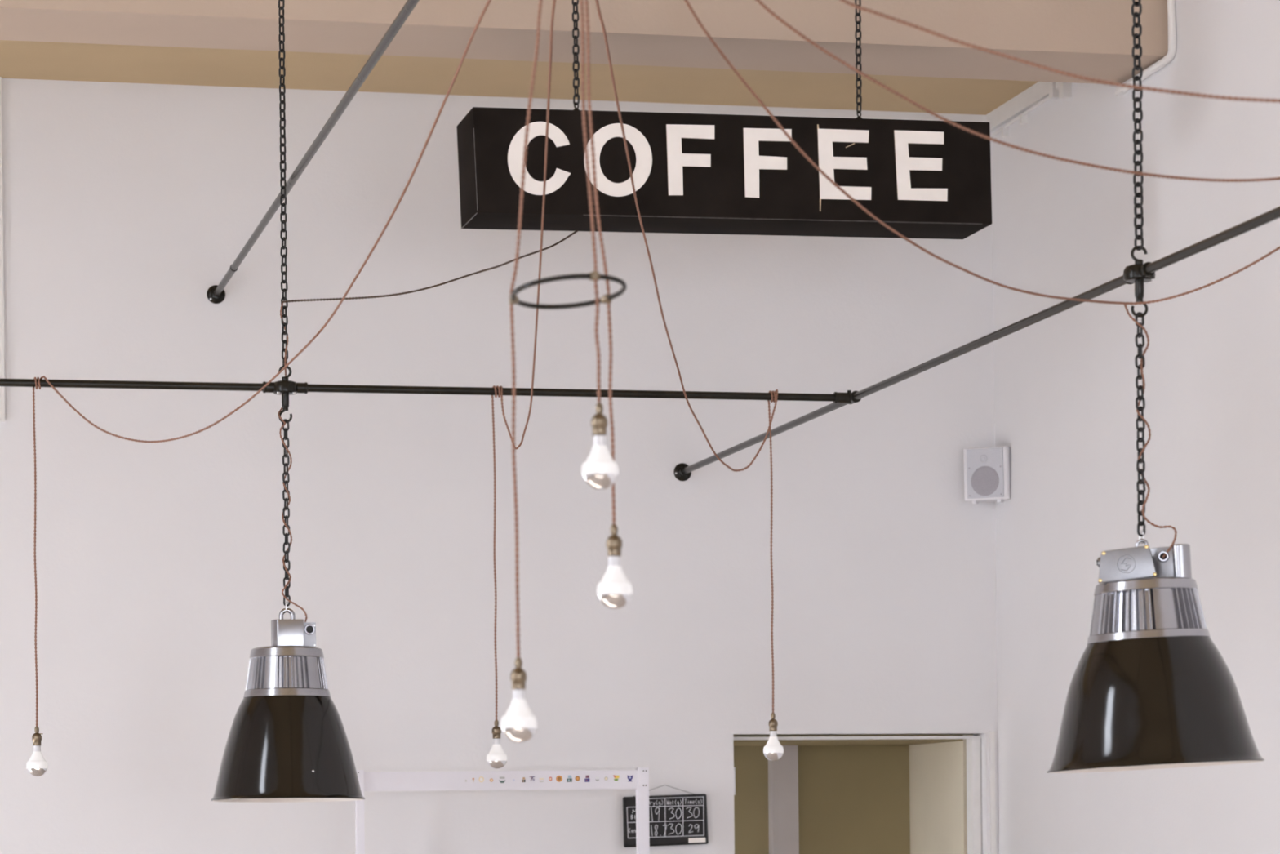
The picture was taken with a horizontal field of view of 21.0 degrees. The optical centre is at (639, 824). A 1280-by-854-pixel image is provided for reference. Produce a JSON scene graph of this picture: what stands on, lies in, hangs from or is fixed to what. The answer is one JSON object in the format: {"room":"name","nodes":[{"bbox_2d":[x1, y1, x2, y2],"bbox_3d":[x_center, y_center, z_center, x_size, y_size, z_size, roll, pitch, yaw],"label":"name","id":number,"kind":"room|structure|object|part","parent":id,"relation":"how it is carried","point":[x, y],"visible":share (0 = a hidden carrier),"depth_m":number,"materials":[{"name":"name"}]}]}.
{"room":"cafe","nodes":[
{"label":"cafe","id":0,"kind":"room"},
{"bbox_2d":[0,78,998,853],"bbox_3d":[-1.960,-1.655,11.639,6.865,6.750,0.150,-1,0,-13],"label":"wall","id":1,"kind":"structure","parent":0,"point":[160,572],"depth_m":11.84,"materials":[{"name":"white paint"}]},
{"bbox_2d":[0,77,4,422],"bbox_3d":[-2.330,-1.913,11.471,0.427,1.146,0.016,-1,0,-13],"label":"wall panel","id":2,"kind":"object","parent":1,"relation":"attached to","point":[2,283],"visible":1,"depth_m":11.51,"materials":[{"name":"white paint"}]},
{"bbox_2d":[206,0,419,303],"bbox_3d":[-0.514,-1.800,7.633,0.063,0.063,8.306,-1,0,-13],"label":"pipe","id":3,"kind":"object","parent":1,"relation":"attached to","point":[215,294],"visible":1,"depth_m":9.02,"materials":[{"name":"black metal"}]},
{"bbox_2d":[622,784,708,847],"bbox_3d":[0.086,-0.030,12.015,0.304,0.218,0.035,-1,0,-13],"label":"chalkboard","id":4,"kind":"object","parent":1,"relation":"attached to","point":[678,819],"visible":0.93,"depth_m":12.01,"materials":[{"name":"black wood"}]},
{"bbox_2d":[733,735,982,853],"bbox_3d":[0.774,0.690,12.265,0.935,2.005,0.110,-1,0,-13],"label":"door frame","id":5,"kind":"structure","parent":1,"relation":"in","point":[974,814],"depth_m":12.34,"materials":[{"name":"white paint"}]},
{"bbox_2d":[989,731,995,853],"bbox_3d":[1.262,0.678,12.285,0.018,2.018,0.008,-1,0,-13],"label":"trim","id":6,"kind":"structure","parent":1,"relation":"attached to","point":[992,734],"depth_m":12.28,"materials":[{"name":"white paint"}]},
{"bbox_2d":[0,40,1038,115],"bbox_3d":[-1.805,-2.551,10.919,6.565,0.120,1.328,-1,0,-13],"label":"ceiling","id":7,"kind":"structure","parent":0,"point":[19,60],"depth_m":11.61,"materials":[{"name":"beige paint"}]},
{"bbox_2d":[733,745,910,853],"bbox_3d":[0.045,0.655,12.884,2.189,2.090,0.100,-1,0,-13],"label":"wall","id":8,"kind":"structure","parent":0,"point":[853,799],"depth_m":12.99,"materials":[{"name":"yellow paint"}]},
{"bbox_2d":[768,745,799,853],"bbox_3d":[0.544,0.700,12.915,0.100,1.990,0.060,-1,0,-13],"label":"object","id":9,"kind":"structure","parent":8,"relation":"attached to","point":[783,773],"depth_m":12.89,"materials":[{"name":"grey paint"}]},
{"bbox_2d":[733,733,963,746],"bbox_3d":[0.070,-0.340,12.507,2.089,0.100,0.650,-1,0,-13],"label":"door frame","id":10,"kind":"structure","parent":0,"point":[917,741],"depth_m":12.40,"materials":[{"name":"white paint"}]},
{"bbox_2d":[909,733,973,853],"bbox_3d":[1.147,0.644,12.750,0.100,2.090,0.650,-1,0,-13],"label":"wall","id":11,"kind":"structure","parent":0,"point":[937,771],"depth_m":12.70,"materials":[{"name":"beige paint"}]},
{"bbox_2d":[991,0,1279,853],"bbox_3d":[2.998,-1.705,4.969,0.150,6.750,15.056,-1,0,-13],"label":"wall","id":12,"kind":"structure","parent":0,"point":[1065,390],"depth_m":10.83,"materials":[{"name":"white paint"}]},
{"bbox_2d":[963,446,1010,503],"bbox_3d":[1.254,-1.229,12.224,0.166,0.197,0.210,-1,0,25],"label":"wall speaker","id":13,"kind":"object","parent":12,"relation":"attached to","point":[986,469],"visible":1,"depth_m":12.13,"materials":[{"name":"white plastic"}]},
{"bbox_2d":[986,81,1071,132],"bbox_3d":[1.382,-2.493,11.668,0.020,0.060,1.278,-1,0,-13],"label":"trim","id":14,"kind":"structure","parent":12,"relation":"attached to","point":[1017,105],"depth_m":11.96,"materials":[{"name":"white paint"}]},
{"bbox_2d":[991,0,1176,137],"bbox_3d":[1.438,-2.496,11.397,0.030,0.346,1.716,-1,0,-13],"label":"trim","id":15,"kind":"structure","parent":12,"relation":"attached to","point":[1064,91],"depth_m":10.96,"materials":[{"name":"white paint"}]},
{"bbox_3d":[-0.206,-4.973,3.432,6.715,0.150,13.463,-1,0,-13],"label":"ceiling","id":16,"kind":"structure","parent":0,"visible":0},
{"bbox_2d":[26,0,491,777],"bbox_3d":[-0.649,-2.517,7.673,0.544,4.754,4.137,-1,0,-23],"label":"hanging bulb","id":17,"kind":"object","parent":16,"relation":"hanging from","point":[37,766],"visible":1,"depth_m":9.43,"materials":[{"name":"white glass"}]},
{"bbox_2d":[31,732,42,745],"bbox_3d":[-1.648,-0.233,9.452,0.029,0.035,0.027,-1,0,-13],"label":"socket","id":18,"kind":"object","parent":17,"relation":"attached to","point":[36,737],"depth_m":9.44,"materials":[{"name":"gold metal"}]},
{"bbox_3d":[-1.649,-0.176,9.452,0.059,0.047,0.059,-1,0,-13],"label":"bulb glass","id":19,"kind":"part","parent":17,"relation":"part of","materials":[{"name":"white glass"}]},
{"bbox_3d":[-1.648,-0.141,9.452,0.058,0.023,0.058,-1,0,-13],"label":"mirror crown","id":20,"kind":"part","parent":17,"relation":"part of","materials":[{"name":"silver metal"}]},
{"bbox_2d":[278,0,288,368],"bbox_3d":[-1.006,-3.081,9.620,0.020,3.629,0.020,-1,0,0],"label":"chain","id":21,"kind":"object","parent":16,"relation":"hanging from","point":[281,16],"visible":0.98,"depth_m":9.62,"materials":[{"name":"black metal"}]},
{"bbox_2d":[0,206,1279,480],"bbox_3d":[-1.549,-1.192,7.396,5.438,0.162,8.306,-1,0,-13],"label":"frame","id":22,"kind":"object","parent":21,"relation":"hanging from","point":[1140,273],"visible":0.99,"depth_m":9.59,"materials":[{"name":"black paint"}]},
{"bbox_3d":[-0.987,-1.175,9.620,0.021,0.050,0.021,-1,0,-13],"label":"stem","id":23,"kind":"part","parent":22,"relation":"part of","materials":[{"name":"black paint"}]},
{"bbox_2d":[210,302,364,802],"bbox_3d":[-0.987,-0.743,9.632,0.425,1.352,0.425,-1,-1,-6],"label":"pendant lamp","id":24,"kind":"object","parent":22,"relation":"hanging from","point":[287,741],"depth_m":9.51,"materials":[{"name":"metal"}]},
{"bbox_3d":[-0.985,-0.867,9.621,0.020,0.522,0.019,-1,0,20],"label":"chain","id":25,"kind":"part","parent":24,"relation":"part of","materials":[{"name":"black metal"}]},
{"bbox_3d":[-0.981,-0.211,9.621,0.428,0.286,0.428,-1,-1,-6],"label":"lamp shade","id":26,"kind":"part","parent":24,"relation":"part of","materials":[{"name":"black metal"}]},
{"bbox_3d":[-0.969,-0.999,9.627,0.076,0.896,0.072,-1,-1,-6],"label":"supply cord","id":27,"kind":"part","parent":24,"relation":"part of","materials":[{"name":"brown fabric"}]},
{"bbox_3d":[1.121,-1.196,7.756,0.021,0.050,0.021,-1,0,-13],"label":"stem","id":28,"kind":"part","parent":22,"relation":"part of","materials":[{"name":"black paint"}]},
{"bbox_2d":[1047,304,1264,773],"bbox_3d":[1.153,-0.634,7.762,0.480,1.032,0.480,-1,0,42],"label":"pendant lamp","id":29,"kind":"object","parent":22,"relation":"hanging from","point":[1150,687],"depth_m":7.64,"materials":[{"name":"metal"}]},
{"bbox_3d":[1.086,-0.581,7.711,0.130,0.077,0.011,-3,-1,8],"label":"emblem plate","id":30,"kind":"part","parent":29,"relation":"part of","materials":[{"name":"metal"}]},
{"bbox_3d":[1.124,-0.898,7.757,0.022,0.504,0.022,-1,0,17],"label":"chain","id":31,"kind":"part","parent":29,"relation":"part of","materials":[{"name":"black metal"}]},
{"bbox_3d":[1.146,-0.881,7.747,0.090,0.572,0.056,-3,-1,8],"label":"supply cord","id":32,"kind":"part","parent":29,"relation":"part of","materials":[{"name":"brown fabric"}]},
{"bbox_3d":[1.150,-0.272,7.764,0.484,0.285,0.484,-3,-1,8],"label":"lamp shade","id":33,"kind":"part","parent":29,"relation":"part of","materials":[{"name":"black metal"}]},
{"bbox_2d":[486,0,555,768],"bbox_3d":[-0.217,-2.528,7.728,0.126,4.740,4.105,-1,0,-5],"label":"hanging bulb","id":34,"kind":"object","parent":16,"relation":"hanging from","point":[496,758],"visible":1,"depth_m":9.71,"materials":[{"name":"white glass"}]},
{"bbox_2d":[491,725,501,738],"bbox_3d":[-0.404,-0.259,9.735,0.027,0.035,0.027,-1,0,-13],"label":"socket","id":35,"kind":"object","parent":34,"relation":"attached to","point":[496,731],"depth_m":9.72,"materials":[{"name":"gold metal"}]},
{"bbox_3d":[-0.404,-0.202,9.735,0.059,0.047,0.059,-1,0,-13],"label":"bulb glass","id":36,"kind":"part","parent":34,"relation":"part of","materials":[{"name":"white glass"}]},
{"bbox_3d":[-0.403,-0.167,9.735,0.058,0.023,0.058,-1,0,-13],"label":"mirror crown","id":37,"kind":"part","parent":34,"relation":"part of","materials":[{"name":"silver metal"}]},
{"bbox_2d":[501,0,542,742],"bbox_3d":[-0.177,-2.516,5.644,0.159,4.765,0.059,-1,0,-30],"label":"bulb","id":38,"kind":"object","parent":16,"relation":"hanging from","point":[518,724],"visible":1,"depth_m":5.62,"materials":[{"name":"white glass"}]},
{"bbox_2d":[510,667,526,689],"bbox_3d":[-0.197,-0.237,5.619,0.027,0.035,0.027,-1,0,-13],"label":"socket","id":39,"kind":"object","parent":38,"relation":"attached to","point":[518,675],"depth_m":5.61,"materials":[{"name":"gold metal"}]},
{"bbox_3d":[-0.197,-0.145,5.619,0.058,0.023,0.058,-1,0,-13],"label":"mirror crown","id":40,"kind":"part","parent":38,"relation":"part of","materials":[{"name":"silver metal"}]},
{"bbox_3d":[-0.197,-0.180,5.619,0.059,0.047,0.059,-1,0,-13],"label":"bulb glass","id":41,"kind":"part","parent":38,"relation":"part of","materials":[{"name":"white glass"}]},
{"bbox_2d":[509,271,626,309],"bbox_3d":[-0.115,-0.864,5.599,0.189,0.036,0.190,-1,0,-13],"label":"ring","id":42,"kind":"object","parent":38,"relation":"attached to","point":[594,275],"visible":1,"depth_m":5.59,"materials":[{"name":"black paint"}]},
{"bbox_2d":[572,0,579,105],"bbox_3d":[-0.198,-3.489,9.970,0.019,2.830,0.019,-1,0,-13],"label":"chain","id":43,"kind":"object","parent":16,"relation":"hanging from","point":[575,87],"visible":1,"depth_m":9.97,"materials":[{"name":"black metal"}]},
{"bbox_2d":[456,102,991,239],"bbox_3d":[0.252,-1.924,10.186,1.556,0.338,0.277,-1,0,-13],"label":"sign","id":44,"kind":"object","parent":43,"relation":"hanging from","point":[693,173],"visible":0.91,"depth_m":10.06,"materials":[{"name":"black metal"}]},
{"bbox_2d":[281,230,577,302],"bbox_3d":[-0.574,-1.602,9.886,1.021,0.300,0.058,-1,0,-37],"label":"cord","id":45,"kind":"object","parent":44,"relation":"hanging from","point":[576,231],"visible":0.94,"depth_m":9.84,"materials":[{"name":"brown fabric"}]},
{"bbox_2d":[0,0,1168,84],"bbox_3d":[-1.634,-3.608,10.118,6.565,2.552,0.414,-1,0,-13],"label":"ceiling beam","id":46,"kind":"structure","parent":16,"relation":"attached to","point":[1089,38],"depth_m":10.39,"materials":[{"name":"beige paint"}]},
{"bbox_2d":[579,0,617,489],"bbox_3d":[-0.096,-2.717,5.594,0.059,4.365,0.215,-1,0,-8],"label":"bulb","id":47,"kind":"object","parent":16,"relation":"hanging from","point":[599,471],"visible":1,"depth_m":5.51,"materials":[{"name":"white glass"}]},
{"bbox_3d":[-0.110,-2.782,5.605,0.016,4.233,0.191,-1,0,-14],"label":"cord","id":48,"kind":"part","parent":47,"relation":"part of","materials":[{"name":"brown fabric"}]},
{"bbox_2d":[591,413,608,435],"bbox_3d":[-0.065,-0.638,5.517,0.027,0.035,0.027,-1,0,-13],"label":"socket","id":49,"kind":"object","parent":47,"relation":"attached to","point":[599,424],"depth_m":5.51,"materials":[{"name":"gold metal"}]},
{"bbox_3d":[-0.064,-0.581,5.517,0.059,0.047,0.059,-1,0,-13],"label":"bulb glass","id":50,"kind":"part","parent":47,"relation":"part of","materials":[{"name":"white glass"}]},
{"bbox_3d":[-0.064,-0.546,5.517,0.058,0.023,0.058,-1,0,-13],"label":"mirror crown","id":51,"kind":"part","parent":47,"relation":"part of","materials":[{"name":"silver metal"}]},
{"bbox_2d":[584,0,632,608],"bbox_3d":[-0.082,-2.626,5.665,0.096,4.546,0.059,-1,0,-20],"label":"bulb","id":52,"kind":"object","parent":16,"relation":"hanging from","point":[614,591],"visible":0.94,"depth_m":5.67,"materials":[{"name":"white glass"}]},
{"bbox_3d":[-0.099,-2.692,5.672,0.075,4.414,0.011,-1,0,4],"label":"cord","id":53,"kind":"part","parent":52,"relation":"part of","materials":[{"name":"brown fabric"}]},
{"bbox_2d":[605,534,622,556],"bbox_3d":[-0.042,-0.457,5.672,0.027,0.035,0.027,-1,0,-13],"label":"socket","id":54,"kind":"object","parent":52,"relation":"attached to","point":[614,542],"depth_m":5.66,"materials":[{"name":"gold metal"}]},
{"bbox_3d":[-0.042,-0.400,5.672,0.059,0.047,0.059,-1,0,-13],"label":"bulb glass","id":55,"kind":"part","parent":52,"relation":"part of","materials":[{"name":"white glass"}]},
{"bbox_3d":[-0.041,-0.365,5.672,0.058,0.023,0.058,-1,0,-13],"label":"mirror crown","id":56,"kind":"part","parent":52,"relation":"part of","materials":[{"name":"silver metal"}]},
{"bbox_2d":[595,0,783,760],"bbox_3d":[0.017,-2.539,7.829,0.250,4.722,4.294,-1,0,7],"label":"hanging bulb","id":57,"kind":"object","parent":16,"relation":"hanging from","point":[773,750],"visible":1,"depth_m":9.89,"materials":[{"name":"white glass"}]},
{"bbox_2d":[768,718,777,730],"bbox_3d":[0.382,-0.285,9.913,0.027,0.035,0.027,-1,0,-13],"label":"socket","id":58,"kind":"object","parent":57,"relation":"attached to","point":[773,723],"depth_m":9.90,"materials":[{"name":"gold metal"}]},
{"bbox_3d":[0.383,-0.229,9.913,0.059,0.047,0.059,-1,0,-13],"label":"bulb glass","id":59,"kind":"part","parent":57,"relation":"part of","materials":[{"name":"white glass"}]},
{"bbox_3d":[0.383,-0.194,9.913,0.058,0.023,0.058,-1,0,-13],"label":"mirror crown","id":60,"kind":"part","parent":57,"relation":"part of","materials":[{"name":"silver metal"}]},
{"bbox_2d":[854,0,862,114],"bbox_3d":[0.630,-3.500,10.158,0.020,2.824,0.020,-1,0,16],"label":"chain","id":61,"kind":"object","parent":16,"relation":"hanging from","point":[858,63],"visible":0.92,"depth_m":10.15,"materials":[{"name":"black metal"}]},
{"bbox_2d":[684,0,1279,305],"bbox_3d":[0.825,-3.017,6.927,3.041,3.784,0.999,-1,0,-35],"label":"cord","id":62,"kind":"object","parent":16,"relation":"hanging from","point":[688,5],"visible":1,"depth_m":6.90,"materials":[{"name":"brown fabric"}]},
{"bbox_2d":[755,0,1279,182],"bbox_3d":[1.132,-3.048,6.361,2.879,3.727,0.168,-1,0,-26],"label":"cord","id":63,"kind":"object","parent":16,"relation":"hanging from","point":[825,51],"visible":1,"depth_m":6.13,"materials":[{"name":"brown fabric"}]},
{"bbox_2d":[839,0,1279,102],"bbox_3d":[1.312,-3.028,5.579,2.856,3.771,0.219,-1,0,0],"label":"cord","id":64,"kind":"object","parent":16,"relation":"hanging from","point":[847,2],"visible":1,"depth_m":5.56,"materials":[{"name":"brown fabric"}]},
{"bbox_2d":[1131,0,1143,250],"bbox_3d":[1.102,-3.102,7.756,0.025,3.630,0.025,-1,0,9],"label":"chain","id":65,"kind":"object","parent":16,"relation":"hanging from","point":[1138,3],"visible":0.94,"depth_m":7.75,"materials":[{"name":"black metal"}]},
{"bbox_3d":[-0.485,1.780,5.298,6.865,0.150,17.256,-1,0,-13],"label":"floor","id":66,"kind":"structure","parent":0,"visible":0},
{"bbox_2d":[355,767,649,853],"bbox_3d":[-0.447,0.759,11.507,0.988,1.891,0.038,-1,0,-13],"label":"frame","id":67,"kind":"object","parent":66,"relation":"on","point":[637,779],"visible":1,"depth_m":11.51,"materials":[{"name":"white plastic"}]},
{"bbox_3d":[-0.916,0.765,11.402,0.025,1.889,0.035,-1,0,-13],"label":"post","id":68,"kind":"part","parent":67,"relation":"part of","materials":[{"name":"white"}]},
{"bbox_3d":[-0.461,-0.146,11.503,0.925,0.063,0.016,-1,0,-13],"label":"rail","id":69,"kind":"part","parent":67,"relation":"part of","materials":[{"name":"white plastic"}]},
{"bbox_3d":[0.016,0.754,11.613,0.038,1.891,0.035,-1,0,-13],"label":"post","id":70,"kind":"part","parent":67,"relation":"part of","materials":[{"name":"white"}]}
]}

